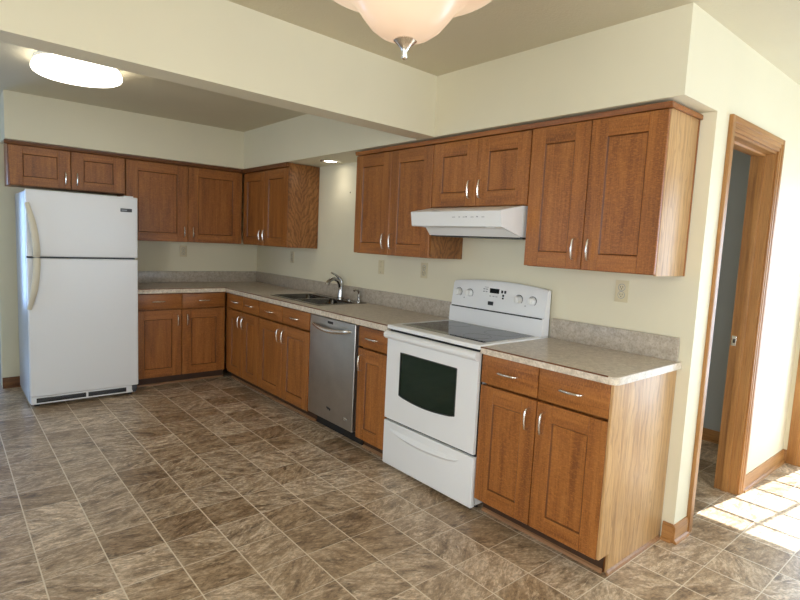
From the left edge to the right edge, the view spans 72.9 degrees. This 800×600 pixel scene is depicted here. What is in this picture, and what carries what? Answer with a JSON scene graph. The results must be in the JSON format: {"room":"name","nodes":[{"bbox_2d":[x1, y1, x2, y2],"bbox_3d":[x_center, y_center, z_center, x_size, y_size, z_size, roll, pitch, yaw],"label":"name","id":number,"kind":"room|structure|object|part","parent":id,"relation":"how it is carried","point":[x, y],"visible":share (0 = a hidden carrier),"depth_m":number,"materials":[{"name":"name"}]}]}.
{"room":"kitchen","nodes":[
{"label":"kitchen","id":0,"kind":"room"},
{"bbox_2d":[0,144,256,386],"bbox_3d":[-2.522,-0.501,5.475,2.490,2.470,0.120,-2,8,-40],"label":"wall","id":1,"kind":"structure","parent":0,"point":[152,255],"depth_m":4.84,"materials":[{"name":"beige paint"}]},
{"bbox_2d":[2,376,20,388],"bbox_3d":[-3.147,0.715,5.022,0.870,0.092,0.026,-2,8,-40],"label":"baseboard","id":2,"kind":"structure","parent":1,"relation":"attached to","point":[8,382],"depth_m":4.78,"materials":[{"name":"brown wood"}]},
{"bbox_2d":[4,143,124,194],"bbox_3d":[-2.908,-1.135,4.731,0.865,0.346,0.360,-2,8,-40],"label":"upper cabinet","id":3,"kind":"object","parent":1,"relation":"attached to","point":[24,166],"visible":1,"depth_m":4.59,"materials":[{"name":"brown wood"}]},
{"bbox_3d":[-2.985,-1.101,4.494,0.430,0.314,0.019,-2,8,-40],"label":"door","id":4,"kind":"part","parent":3,"relation":"part of","materials":[{"name":"brown wood"}]},
{"bbox_3d":[-2.656,-1.116,4.773,0.420,0.314,0.019,-2,8,-40],"label":"door","id":5,"kind":"part","parent":3,"relation":"part of","materials":[{"name":"brown wood"}]},
{"bbox_2d":[117,158,241,243],"bbox_3d":[-2.160,-0.962,5.396,1.120,0.761,0.360,-2,8,-40],"label":"upper cabinet","id":6,"kind":"object","parent":1,"relation":"attached to","point":[177,203],"visible":0.98,"depth_m":5.27,"materials":[{"name":"brown wood"}]},
{"bbox_2d":[3,139,241,172],"bbox_3d":[-2.397,-1.297,4.952,1.985,0.032,0.044,-2,8,-40],"label":"trim","id":7,"kind":"structure","parent":6,"relation":"attached to","point":[7,141],"depth_m":4.81,"materials":[{"name":"brown wood"}]},
{"bbox_3d":[-2.288,-0.923,5.117,0.552,0.723,0.019,-2,8,-40],"label":"door","id":8,"kind":"part","parent":6,"relation":"part of","materials":[{"name":"brown wood"}]},
{"bbox_3d":[-1.865,-0.942,5.476,0.552,0.723,0.019,-2,8,-40],"label":"door","id":9,"kind":"part","parent":6,"relation":"part of","materials":[{"name":"brown wood"}]},
{"bbox_2d":[180,245,186,256],"bbox_3d":[-2.249,-0.507,5.622,0.072,0.116,0.008,-2,8,-40],"label":"wall outlet","id":10,"kind":"object","parent":1,"relation":"attached to","point":[183,249],"visible":1,"depth_m":5.62,"materials":[{"name":"beige plastic"}]},
{"bbox_2d":[138,271,255,282],"bbox_3d":[-2.188,-0.246,5.702,1.459,0.117,0.019,-2,8,-40],"label":"backsplash","id":11,"kind":"structure","parent":1,"relation":"attached to","point":[143,276],"depth_m":5.71,"materials":[{"name":"grey laminate"}]},
{"bbox_2d":[0,363,799,599],"bbox_3d":[-0.930,1.069,3.333,6.700,0.050,10.720,-2,8,-40],"label":"floor","id":12,"kind":"structure","parent":0,"point":[216,488],"depth_m":2.75,"materials":[{"name":"tile"}]},
{"bbox_2d":[15,189,137,405],"bbox_3d":[-2.763,-0.042,4.641,0.793,1.712,0.781,-2,8,-40],"label":"refrigerator","id":13,"kind":"object","parent":12,"relation":"on","point":[76,253],"visible":1,"depth_m":4.37,"materials":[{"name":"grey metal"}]},
{"bbox_3d":[-2.773,-0.528,4.085,0.091,0.414,0.062,-2,8,-40],"label":"handle","id":14,"kind":"part","parent":13,"relation":"part of","materials":[{"name":"beige plastic"}]},
{"bbox_3d":[-2.792,-0.121,4.129,0.091,0.402,0.062,-2,8,-40],"label":"handle","id":15,"kind":"part","parent":13,"relation":"part of","materials":[{"name":"beige plastic"}]},
{"bbox_3d":[-2.539,-0.599,4.355,0.784,0.506,0.063,-2,8,-40],"label":"freezer door","id":16,"kind":"part","parent":13,"relation":"part of","materials":[{"name":"white metal"}]},
{"bbox_3d":[-2.576,0.207,4.441,0.784,1.088,0.063,-2,8,-40],"label":"door","id":17,"kind":"part","parent":13,"relation":"part of","materials":[{"name":"white metal"}]},
{"bbox_2d":[137,292,224,387],"bbox_3d":[-2.237,0.335,5.325,0.858,0.866,0.655,-2,8,-40],"label":"base cabinet","id":18,"kind":"object","parent":12,"relation":"on","point":[181,336],"visible":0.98,"depth_m":5.10,"materials":[{"name":"brown wood"}]},
{"bbox_3d":[-2.204,0.014,4.935,0.413,0.134,0.019,-2,8,-40],"label":"drawer","id":19,"kind":"part","parent":18,"relation":"part of","materials":[{"name":"brown wood"}]},
{"bbox_3d":[-2.222,0.403,4.976,0.413,0.622,0.019,-2,8,-40],"label":"door","id":20,"kind":"part","parent":18,"relation":"part of","materials":[{"name":"brown wood"}]},
{"bbox_3d":[-2.120,0.780,5.209,0.856,0.017,0.013,-2,8,-40],"label":"shoe molding","id":21,"kind":"part","parent":18,"relation":"part of","materials":[{"name":"brown wood"}]},
{"bbox_3d":[-1.903,0.389,5.247,0.413,0.622,0.019,-2,8,-40],"label":"door","id":22,"kind":"part","parent":18,"relation":"part of","materials":[{"name":"brown wood"}]},
{"bbox_3d":[-1.885,0.000,5.206,0.413,0.134,0.019,-2,8,-40],"label":"drawer","id":23,"kind":"part","parent":18,"relation":"part of","materials":[{"name":"brown wood"}]},
{"bbox_2d":[226,293,265,394],"bbox_3d":[-1.285,0.383,5.292,0.655,0.866,0.744,-2,8,-40],"label":"base cabinet","id":24,"kind":"object","parent":12,"relation":"on","point":[242,323],"visible":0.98,"depth_m":5.06,"materials":[{"name":"brown wood"}]},
{"bbox_3d":[-1.564,0.019,5.169,0.019,0.134,0.328,-2,8,-40],"label":"drawer","id":25,"kind":"part","parent":24,"relation":"part of","materials":[{"name":"brown wood"}]},
{"bbox_3d":[-1.582,0.408,5.210,0.019,0.622,0.328,-2,8,-40],"label":"door","id":26,"kind":"part","parent":24,"relation":"part of","materials":[{"name":"brown wood"}]},
{"bbox_3d":[-1.466,0.812,5.200,0.013,0.017,0.742,-2,8,-40],"label":"shoe molding","id":27,"kind":"part","parent":24,"relation":"part of","materials":[{"name":"brown wood"}]},
{"bbox_3d":[-1.349,0.056,4.918,0.019,0.134,0.328,-2,8,-40],"label":"drawer","id":28,"kind":"part","parent":24,"relation":"part of","materials":[{"name":"brown wood"}]},
{"bbox_3d":[-1.368,0.445,4.960,0.019,0.622,0.328,-2,8,-40],"label":"door","id":29,"kind":"part","parent":24,"relation":"part of","materials":[{"name":"brown wood"}]},
{"bbox_2d":[258,301,316,421],"bbox_3d":[-0.765,0.472,4.684,0.655,0.866,0.864,-2,8,-40],"label":"base cabinet","id":30,"kind":"object","parent":12,"relation":"on","point":[284,332],"visible":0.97,"depth_m":4.45,"materials":[{"name":"brown wood"}]},
{"bbox_3d":[-1.118,0.488,4.668,0.019,0.622,0.426,-2,8,-40],"label":"door","id":31,"kind":"part","parent":30,"relation":"part of","materials":[{"name":"brown wood"}]},
{"bbox_3d":[-1.100,0.098,4.627,0.019,0.134,0.426,-2,8,-40],"label":"drawer","id":32,"kind":"part","parent":30,"relation":"part of","materials":[{"name":"brown wood"}]},
{"bbox_3d":[-0.946,0.901,4.591,0.013,0.017,0.862,-2,8,-40],"label":"shoe molding","id":33,"kind":"part","parent":30,"relation":"part of","materials":[{"name":"brown wood"}]},
{"bbox_3d":[-0.840,0.535,4.343,0.019,0.622,0.426,-2,8,-40],"label":"door","id":34,"kind":"part","parent":30,"relation":"part of","materials":[{"name":"brown wood"}]},
{"bbox_3d":[-0.822,0.146,4.302,0.019,0.134,0.426,-2,8,-40],"label":"drawer","id":35,"kind":"part","parent":30,"relation":"part of","materials":[{"name":"brown wood"}]},
{"bbox_2d":[308,314,363,444],"bbox_3d":[-0.296,0.557,4.112,0.652,0.862,0.612,-2,8,-40],"label":"dishwasher","id":36,"kind":"object","parent":12,"relation":"on","point":[334,343],"visible":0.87,"depth_m":3.90,"materials":[{"name":"silver metal"}]},
{"bbox_3d":[-0.514,0.211,3.889,0.053,0.050,0.496,-2,8,-40],"label":"handle","id":37,"kind":"part","parent":36,"relation":"part of","materials":[{"name":"silver metal"}]},
{"bbox_2d":[355,326,387,457],"bbox_3d":[0.026,0.608,3.760,0.655,0.866,0.324,-2,8,-40],"label":"base cabinet","id":38,"kind":"object","parent":12,"relation":"on","point":[372,358],"visible":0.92,"depth_m":3.58,"materials":[{"name":"brown wood"}]},
{"bbox_2d":[138,271,451,330],"bbox_3d":[-1.174,-0.050,4.517,1.459,0.161,3.163,-2,8,-40],"label":"countertop","id":39,"kind":"structure","parent":38,"relation":"on","point":[380,309],"depth_m":4.84,"materials":[{"name":"laminate"}]},
{"bbox_2d":[271,293,364,305],"bbox_3d":[-0.718,0.074,4.667,0.474,0.174,0.790,-2,8,-40],"label":"sink","id":40,"kind":"object","parent":39,"relation":"in","point":[317,299],"visible":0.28,"depth_m":4.69,"materials":[{"name":"metal"}]},
{"bbox_3d":[-0.872,0.051,4.793,0.357,0.170,0.357,-2,8,-40],"label":"bowl","id":41,"kind":"part","parent":40,"relation":"part of","materials":[{"name":"metal"}]},
{"bbox_3d":[-0.620,0.094,4.499,0.357,0.170,0.357,-2,8,-40],"label":"bowl","id":42,"kind":"part","parent":40,"relation":"part of","materials":[{"name":"metal"}]},
{"bbox_2d":[353,289,360,301],"bbox_3d":[-0.357,-0.037,4.519,0.075,0.110,0.040,-2,8,-40],"label":"soap dispenser","id":43,"kind":"object","parent":40,"relation":"on","point":[357,290],"visible":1,"depth_m":4.52,"materials":[{"name":"silver metal"}]},
{"bbox_2d":[325,272,343,298],"bbox_3d":[-0.564,-0.127,4.696,0.180,0.232,0.064,-2,8,-40],"label":"faucet","id":44,"kind":"object","parent":39,"relation":"on","point":[338,279],"visible":1,"depth_m":4.71,"materials":[{"name":"silver metal"}]},
{"bbox_3d":[-0.544,-0.179,4.706,0.126,0.128,0.038,-2,8,-40],"label":"lever","id":45,"kind":"part","parent":44,"relation":"part of","materials":[{"name":"silver metal"}]},
{"bbox_3d":[-0.273,0.423,3.626,0.038,0.116,0.013,-2,8,-40],"label":"handle","id":46,"kind":"part","parent":38,"relation":"part of","materials":[{"name":"silver metal"}]},
{"bbox_3d":[-0.155,1.036,3.668,0.013,0.017,0.322,-2,8,-40],"label":"shoe molding","id":47,"kind":"part","parent":38,"relation":"part of","materials":[{"name":"brown wood"}]},
{"bbox_3d":[-0.169,0.258,3.538,0.019,0.134,0.310,-2,8,-40],"label":"drawer","id":48,"kind":"part","parent":38,"relation":"part of","materials":[{"name":"brown wood"}]},
{"bbox_2d":[382,279,550,507],"bbox_3d":[0.375,0.495,3.316,0.640,1.216,0.762,-2,8,-40],"label":"range","id":49,"kind":"object","parent":12,"relation":"on","point":[434,368],"visible":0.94,"depth_m":3.18,"materials":[{"name":"white metal"}]},
{"bbox_3d":[0.150,0.938,3.188,0.034,0.282,0.760,-2,8,-40],"label":"storage drawer","id":50,"kind":"part","parent":49,"relation":"part of","materials":[{"name":"white metal"}]},
{"bbox_3d":[0.156,0.256,3.094,0.034,0.050,0.758,-2,8,-40],"label":"door handle","id":51,"kind":"part","parent":49,"relation":"part of","materials":[{"name":"white metal"}]},
{"bbox_3d":[0.165,0.508,3.138,0.020,0.552,0.754,-2,8,-40],"label":"oven door","id":52,"kind":"part","parent":49,"relation":"part of","materials":[{"name":"white metal"}]},
{"bbox_3d":[0.390,-0.058,3.671,0.040,0.052,0.052,-2,8,-40],"label":"knob","id":53,"kind":"part","parent":49,"relation":"part of","materials":[{"name":"white plastic"}]},
{"bbox_2d":[402,320,532,342],"bbox_3d":[0.402,0.191,3.295,0.459,0.017,0.674,-2,8,-40],"label":"glass cooktop","id":54,"kind":"object","parent":49,"relation":"in","point":[476,331],"depth_m":3.28,"materials":[{"name":"grey glass"}]},
{"bbox_3d":[0.399,0.196,3.293,0.610,0.026,0.762,-2,8,-40],"label":"cooktop frame","id":55,"kind":"part","parent":49,"relation":"part of","materials":[{"name":"white metal"}]},
{"bbox_3d":[0.454,-0.047,3.597,0.040,0.052,0.052,-2,8,-40],"label":"knob","id":56,"kind":"part","parent":49,"relation":"part of","materials":[{"name":"white plastic"}]},
{"bbox_3d":[0.714,-0.002,3.293,0.040,0.052,0.052,-2,8,-40],"label":"knob","id":57,"kind":"part","parent":49,"relation":"part of","materials":[{"name":"white plastic"}]},
{"bbox_3d":[0.778,0.009,3.218,0.040,0.052,0.052,-2,8,-40],"label":"knob","id":58,"kind":"part","parent":49,"relation":"part of","materials":[{"name":"white plastic"}]},
{"bbox_2d":[474,354,676,575],"bbox_3d":[0.868,0.745,2.776,0.655,0.879,0.736,-2,8,-40],"label":"base cabinet","id":59,"kind":"object","parent":12,"relation":"on","point":[575,465],"visible":0.98,"depth_m":2.53,"materials":[{"name":"brown wood"}]},
{"bbox_3d":[0.529,0.769,2.743,0.019,0.622,0.348,-2,8,-40],"label":"door","id":60,"kind":"part","parent":59,"relation":"part of","materials":[{"name":"brown wood"}]},
{"bbox_3d":[0.526,0.374,2.683,0.038,0.013,0.125,-2,8,-40],"label":"handle","id":61,"kind":"part","parent":59,"relation":"part of","materials":[{"name":"silver metal"}]},
{"bbox_3d":[0.547,0.373,2.701,0.019,0.148,0.348,-2,8,-40],"label":"drawer","id":62,"kind":"part","parent":59,"relation":"part of","materials":[{"name":"brown wood"}]},
{"bbox_3d":[0.604,0.573,2.601,0.038,0.116,0.013,-2,8,-40],"label":"handle","id":63,"kind":"part","parent":59,"relation":"part of","materials":[{"name":"silver metal"}]},
{"bbox_3d":[0.677,1.179,2.695,0.013,0.017,0.704,-2,8,-40],"label":"shoe molding","id":64,"kind":"part","parent":59,"relation":"part of","materials":[{"name":"brown wood"}]},
{"bbox_3d":[0.659,0.582,2.536,0.038,0.116,0.013,-2,8,-40],"label":"handle","id":65,"kind":"part","parent":59,"relation":"part of","materials":[{"name":"silver metal"}]},
{"bbox_3d":[0.759,0.809,2.474,0.019,0.622,0.354,-2,8,-40],"label":"door","id":66,"kind":"part","parent":59,"relation":"part of","materials":[{"name":"brown wood"}]},
{"bbox_3d":[0.756,0.413,2.413,0.038,0.013,0.125,-2,8,-40],"label":"handle","id":67,"kind":"part","parent":59,"relation":"part of","materials":[{"name":"silver metal"}]},
{"bbox_3d":[0.778,0.413,2.432,0.019,0.148,0.354,-2,8,-40],"label":"drawer","id":68,"kind":"part","parent":59,"relation":"part of","materials":[{"name":"brown wood"}]},
{"bbox_2d":[480,318,681,385],"bbox_3d":[0.902,0.232,2.727,0.631,0.151,0.746,-2,8,-40],"label":"countertop","id":69,"kind":"structure","parent":59,"relation":"on","point":[598,353],"depth_m":2.72,"materials":[{"name":"laminate"}]},
{"bbox_3d":[1.117,1.211,2.577,0.510,0.018,0.012,-2,8,-40],"label":"shoe molding","id":70,"kind":"part","parent":59,"relation":"part of","materials":[{"name":"brown wood"}]},
{"bbox_3d":[1.110,0.783,2.525,0.613,0.879,0.013,-2,8,-40],"label":"panel","id":71,"kind":"part","parent":59,"relation":"part of","materials":[{"name":"brown wood"}]},
{"bbox_2d":[0,0,799,131],"bbox_3d":[-0.813,-1.439,3.066,6.700,0.060,10.720,-2,8,-40],"label":"ceiling","id":72,"kind":"structure","parent":0,"point":[498,29],"depth_m":2.72,"materials":[{"name":"paint"}]},
{"bbox_2d":[30,51,122,87],"bbox_3d":[-2.053,-1.458,3.452,0.506,0.098,0.506,-2,8,-40],"label":"ceiling light","id":73,"kind":"object","parent":72,"relation":"attached to","point":[59,68],"visible":0.93,"depth_m":3.33,"materials":[{"name":"white plastic"}]},
{"bbox_2d":[0,0,436,139],"bbox_3d":[-1.363,-1.134,1.983,4.254,0.367,0.158,-3,8,-44],"label":"beam","id":74,"kind":"structure","parent":72,"relation":"attached to","point":[226,47],"depth_m":2.47,"materials":[{"name":"beige paint"}]},
{"bbox_2d":[0,2,725,168],"bbox_3d":[-0.941,-1.277,3.508,2.335,0.367,4.723,-2,8,-40],"label":"soffit","id":75,"kind":"structure","parent":72,"relation":"attached to","point":[675,54],"depth_m":3.07,"materials":[{"name":"beige paint"}]},
{"bbox_2d":[320,160,340,162],"bbox_3d":[-0.602,-1.198,4.686,0.180,0.006,0.180,-2,8,-40],"label":"recessed light","id":76,"kind":"object","parent":75,"relation":"attached to","point":[324,161],"visible":1,"depth_m":4.68,"materials":[{"name":"white glass"}]},
{"bbox_2d":[333,0,491,59],"bbox_3d":[0.024,-0.881,1.290,0.534,0.594,0.534,-2,8,-40],"label":"pendant light","id":77,"kind":"object","parent":72,"relation":"hanging from","point":[404,23],"visible":1,"depth_m":1.27,"materials":[{"name":"beige glass"}]},
{"bbox_2d":[257,28,735,535],"bbox_3d":[-0.055,-0.273,4.413,0.120,2.470,4.723,-2,8,-40],"label":"wall","id":78,"kind":"structure","parent":0,"point":[673,306],"depth_m":2.99,"materials":[{"name":"beige paint"}]},
{"bbox_2d":[243,163,319,248],"bbox_3d":[-1.220,-0.916,5.377,0.360,0.761,0.964,-2,8,-40],"label":"upper cabinet","id":79,"kind":"object","parent":78,"relation":"attached to","point":[281,205],"visible":0.99,"depth_m":5.09,"materials":[{"name":"brown wood"}]},
{"bbox_3d":[-1.474,-0.921,5.470,0.019,0.719,0.462,-2,8,-40],"label":"door","id":80,"kind":"part","parent":79,"relation":"part of","materials":[{"name":"brown wood"}]},
{"bbox_2d":[241,162,289,173],"bbox_3d":[-1.321,-1.276,5.253,0.044,0.038,0.986,-2,8,-40],"label":"trim","id":81,"kind":"structure","parent":79,"relation":"attached to","point":[285,164],"depth_m":5.18,"materials":[{"name":"brown wood"}]},
{"bbox_3d":[-1.172,-0.869,5.118,0.019,0.719,0.462,-2,8,-40],"label":"door","id":82,"kind":"part","parent":79,"relation":"part of","materials":[{"name":"brown wood"}]},
{"bbox_3d":[-0.897,-0.864,5.031,0.320,0.761,0.013,-2,8,-40],"label":"panel","id":83,"kind":"part","parent":79,"relation":"part of","materials":[{"name":"brown wood"}]},
{"bbox_2d":[290,251,293,262],"bbox_3d":[-1.104,-0.440,5.541,0.008,0.116,0.072,-2,8,-40],"label":"wall outlet","id":84,"kind":"object","parent":78,"relation":"attached to","point":[291,252],"visible":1,"depth_m":5.54,"materials":[{"name":"beige plastic"}]},
{"bbox_2d":[256,271,451,317],"bbox_3d":[-0.618,-0.095,4.974,0.019,0.117,3.144,-2,8,-40],"label":"backsplash","id":85,"kind":"structure","parent":78,"relation":"attached to","point":[440,308],"depth_m":4.55,"materials":[{"name":"grey laminate"}]},
{"bbox_2d":[378,260,383,273],"bbox_3d":[-0.158,-0.270,4.429,0.016,0.116,0.072,-2,8,-40],"label":"light switch","id":86,"kind":"object","parent":78,"relation":"attached to","point":[381,262],"visible":1,"depth_m":4.43,"materials":[{"name":"beige plastic"}]},
{"bbox_2d":[354,145,462,258],"bbox_3d":[0.037,-0.701,3.908,0.360,0.761,0.842,-2,8,-40],"label":"upper cabinet","id":87,"kind":"object","parent":78,"relation":"attached to","point":[392,185],"visible":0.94,"depth_m":3.76,"materials":[{"name":"brown wood"}]},
{"bbox_3d":[-0.201,-0.704,3.983,0.019,0.721,0.414,-2,8,-40],"label":"door","id":88,"kind":"part","parent":87,"relation":"part of","materials":[{"name":"brown wood"}]},
{"bbox_3d":[-0.127,-0.422,3.866,0.038,0.116,0.013,-2,8,-40],"label":"handle","id":89,"kind":"part","parent":87,"relation":"part of","materials":[{"name":"silver metal"}]},
{"bbox_3d":[-0.073,-0.412,3.803,0.038,0.116,0.013,-2,8,-40],"label":"handle","id":90,"kind":"part","parent":87,"relation":"part of","materials":[{"name":"silver metal"}]},
{"bbox_3d":[0.071,-0.657,3.666,0.019,0.721,0.418,-2,8,-40],"label":"door","id":91,"kind":"part","parent":87,"relation":"part of","materials":[{"name":"brown wood"}]},
{"bbox_3d":[0.327,-0.656,3.614,0.302,0.761,0.012,-2,8,-40],"label":"panel","id":92,"kind":"part","parent":87,"relation":"part of","materials":[{"name":"brown wood"}]},
{"bbox_2d":[420,262,427,278],"bbox_3d":[0.179,-0.221,4.041,0.008,0.116,0.072,-2,8,-40],"label":"wall outlet","id":93,"kind":"object","parent":78,"relation":"attached to","point":[424,266],"visible":1,"depth_m":4.04,"materials":[{"name":"beige plastic"}]},
{"bbox_2d":[431,130,532,207],"bbox_3d":[0.562,-0.775,3.286,0.360,0.434,0.755,-2,8,-40],"label":"upper cabinet","id":94,"kind":"object","parent":78,"relation":"attached to","point":[490,171],"visible":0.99,"depth_m":3.15,"materials":[{"name":"brown wood"}]},
{"bbox_3d":[0.339,-0.775,3.344,0.019,0.394,0.373,-2,8,-40],"label":"door","id":95,"kind":"part","parent":94,"relation":"part of","materials":[{"name":"brown wood"}]},
{"bbox_3d":[0.407,-0.660,3.226,0.038,0.116,0.013,-2,8,-40],"label":"handle","id":96,"kind":"part","parent":94,"relation":"part of","materials":[{"name":"silver metal"}]},
{"bbox_2d":[411,206,527,239],"bbox_3d":[0.491,-0.465,3.266,0.511,0.179,0.718,-2,8,-40],"label":"range hood","id":97,"kind":"object","parent":94,"relation":"attached to","point":[494,222],"visible":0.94,"depth_m":3.06,"materials":[{"name":"white metal"}]},
{"bbox_3d":[0.461,-0.650,3.162,0.038,0.116,0.013,-2,8,-40],"label":"handle","id":98,"kind":"part","parent":94,"relation":"part of","materials":[{"name":"silver metal"}]},
{"bbox_3d":[0.582,-0.734,3.060,0.019,0.394,0.372,-2,8,-40],"label":"door","id":99,"kind":"part","parent":94,"relation":"part of","materials":[{"name":"brown wood"}]},
{"bbox_2d":[524,108,699,275],"bbox_3d":[1.032,-0.529,2.746,0.360,0.765,0.719,-2,8,-40],"label":"upper cabinet","id":100,"kind":"object","parent":78,"relation":"attached to","point":[612,194],"visible":0.91,"depth_m":2.57,"materials":[{"name":"brown wood"}]},
{"bbox_2d":[355,100,702,155],"bbox_3d":[0.544,-0.979,3.315,0.335,0.026,2.332,-2,8,-40],"label":"trim","id":101,"kind":"structure","parent":100,"relation":"attached to","point":[672,104],"depth_m":2.81,"materials":[{"name":"brown wood"}]},
{"bbox_3d":[0.811,-0.532,2.800,0.019,0.724,0.344,-2,8,-40],"label":"door","id":102,"kind":"part","parent":100,"relation":"part of","materials":[{"name":"brown wood"}]},
{"bbox_3d":[0.862,-0.255,2.710,0.038,0.116,0.013,-2,8,-40],"label":"handle","id":103,"kind":"part","parent":100,"relation":"part of","materials":[{"name":"silver metal"}]},
{"bbox_3d":[0.916,-0.246,2.647,0.038,0.116,0.013,-2,8,-40],"label":"handle","id":104,"kind":"part","parent":100,"relation":"part of","materials":[{"name":"silver metal"}]},
{"bbox_3d":[1.042,-0.493,2.530,0.019,0.724,0.364,-2,8,-40],"label":"door","id":105,"kind":"part","parent":100,"relation":"part of","materials":[{"name":"brown wood"}]},
{"bbox_3d":[1.277,-0.491,2.496,0.290,0.764,0.012,-2,8,-40],"label":"panel","id":106,"kind":"part","parent":100,"relation":"part of","materials":[{"name":"brown wood"}]},
{"bbox_3d":[1.391,-0.490,2.593,0.013,0.754,0.015,-2,8,-40],"label":"scribe molding","id":107,"kind":"part","parent":100,"relation":"part of","materials":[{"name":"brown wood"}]},
{"bbox_2d":[550,318,679,361],"bbox_3d":[1.131,0.204,2.930,0.019,0.117,0.728,-2,8,-40],"label":"backsplash","id":108,"kind":"structure","parent":78,"relation":"attached to","point":[630,341],"depth_m":2.88,"materials":[{"name":"grey laminate"}]},
{"bbox_2d":[614,280,628,302],"bbox_3d":[1.177,-0.047,2.875,0.008,0.116,0.072,-2,8,-40],"label":"wall outlet","id":109,"kind":"object","parent":78,"relation":"attached to","point":[622,286],"visible":1,"depth_m":2.87,"materials":[{"name":"beige plastic"}]},
{"bbox_2d":[618,284,624,290],"bbox_3d":[1.177,-0.067,2.872,0.002,0.039,0.039,-2,8,-40],"label":"receptacle","id":110,"kind":"object","parent":109,"relation":"attached to","point":[621,287],"depth_m":2.87,"materials":[{"name":"grey plastic"}]},
{"bbox_2d":[618,291,624,298],"bbox_3d":[1.175,-0.027,2.876,0.002,0.039,0.039,-2,8,-40],"label":"receptacle","id":111,"kind":"object","parent":109,"relation":"attached to","point":[621,294],"depth_m":2.87,"materials":[{"name":"grey plastic"}]},
{"bbox_2d":[660,520,673,543],"bbox_3d":[1.344,1.169,2.728,0.026,0.092,0.051,-2,8,-40],"label":"baseboard","id":112,"kind":"structure","parent":78,"relation":"attached to","point":[666,533],"depth_m":2.73,"materials":[{"name":"brown wood"}]},
{"bbox_2d":[671,516,689,544],"bbox_3d":[1.430,1.170,2.750,0.160,0.092,0.026,-2,8,-40],"label":"baseboard","id":113,"kind":"structure","parent":78,"relation":"attached to","point":[679,531],"depth_m":2.74,"materials":[{"name":"brown wood"}]},
{"bbox_2d":[684,36,799,516],"bbox_3d":[2.118,-0.049,3.257,1.680,2.470,0.120,-2,8,-40],"label":"wall","id":114,"kind":"structure","parent":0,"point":[761,94],"depth_m":3.33,"materials":[{"name":"beige paint"}]},
{"bbox_2d":[687,114,785,532],"bbox_3d":[1.808,0.141,3.011,0.820,2.116,0.144,-2,8,-40],"label":"door frame","id":115,"kind":"structure","parent":114,"relation":"attached to","point":[765,149],"depth_m":3.18,"materials":[{"name":"brown wood"}]},
{"bbox_3d":[1.561,0.161,2.720,0.066,2.116,0.019,-2,8,-40],"label":"casing","id":116,"kind":"part","parent":115,"relation":"part of","materials":[{"name":"brown wood"}]},
{"bbox_3d":[2.021,0.247,3.277,0.003,0.060,0.026,-2,8,-40],"label":"strike plate","id":117,"kind":"part","parent":115,"relation":"part of","materials":[{"name":"silver metal"}]},
{"bbox_3d":[1.896,-0.868,2.856,0.760,0.070,0.019,-2,8,-40],"label":"head casing","id":118,"kind":"part","parent":115,"relation":"part of","materials":[{"name":"brown wood"}]},
{"bbox_3d":[2.136,0.136,3.208,0.066,2.116,0.019,-2,8,-40],"label":"casing","id":119,"kind":"part","parent":115,"relation":"part of","materials":[{"name":"brown wood"}]},
{"bbox_2d":[744,449,784,492],"bbox_3d":[2.428,1.127,3.598,0.817,0.092,0.026,-2,8,-40],"label":"baseboard","id":120,"kind":"structure","parent":114,"relation":"attached to","point":[769,466],"depth_m":3.58,"materials":[{"name":"brown wood"}]},
{"bbox_2d":[703,149,799,449],"bbox_3d":[3.021,-0.041,3.585,0.120,2.470,6.000,-2,8,-40],"label":"wall","id":121,"kind":"structure","parent":0,"point":[740,167],"depth_m":4.11,"materials":[{"name":"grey paint"}]},
{"bbox_2d":[702,427,719,443],"bbox_3d":[1.810,0.954,4.950,0.026,0.092,2.593,-2,8,-40],"label":"baseboard","id":122,"kind":"structure","parent":121,"relation":"attached to","point":[710,435],"depth_m":4.23,"materials":[{"name":"brown wood"}]},
{"bbox_2d":[784,449,786,462],"bbox_3d":[2.740,1.113,3.863,0.026,0.092,0.024,-2,8,-40],"label":"baseboard","id":123,"kind":"structure","parent":121,"relation":"attached to","point":[785,450],"depth_m":3.86,"materials":[{"name":"brown wood"}]},
{"bbox_2d":[786,351,799,466],"bbox_3d":[3.453,0.202,3.071,0.135,2.135,1.891,-2,8,-40],"label":"door","id":124,"kind":"structure","parent":121,"relation":"in","point":[793,448],"depth_m":3.80,"materials":[{"name":"brown wood"}]}
]}

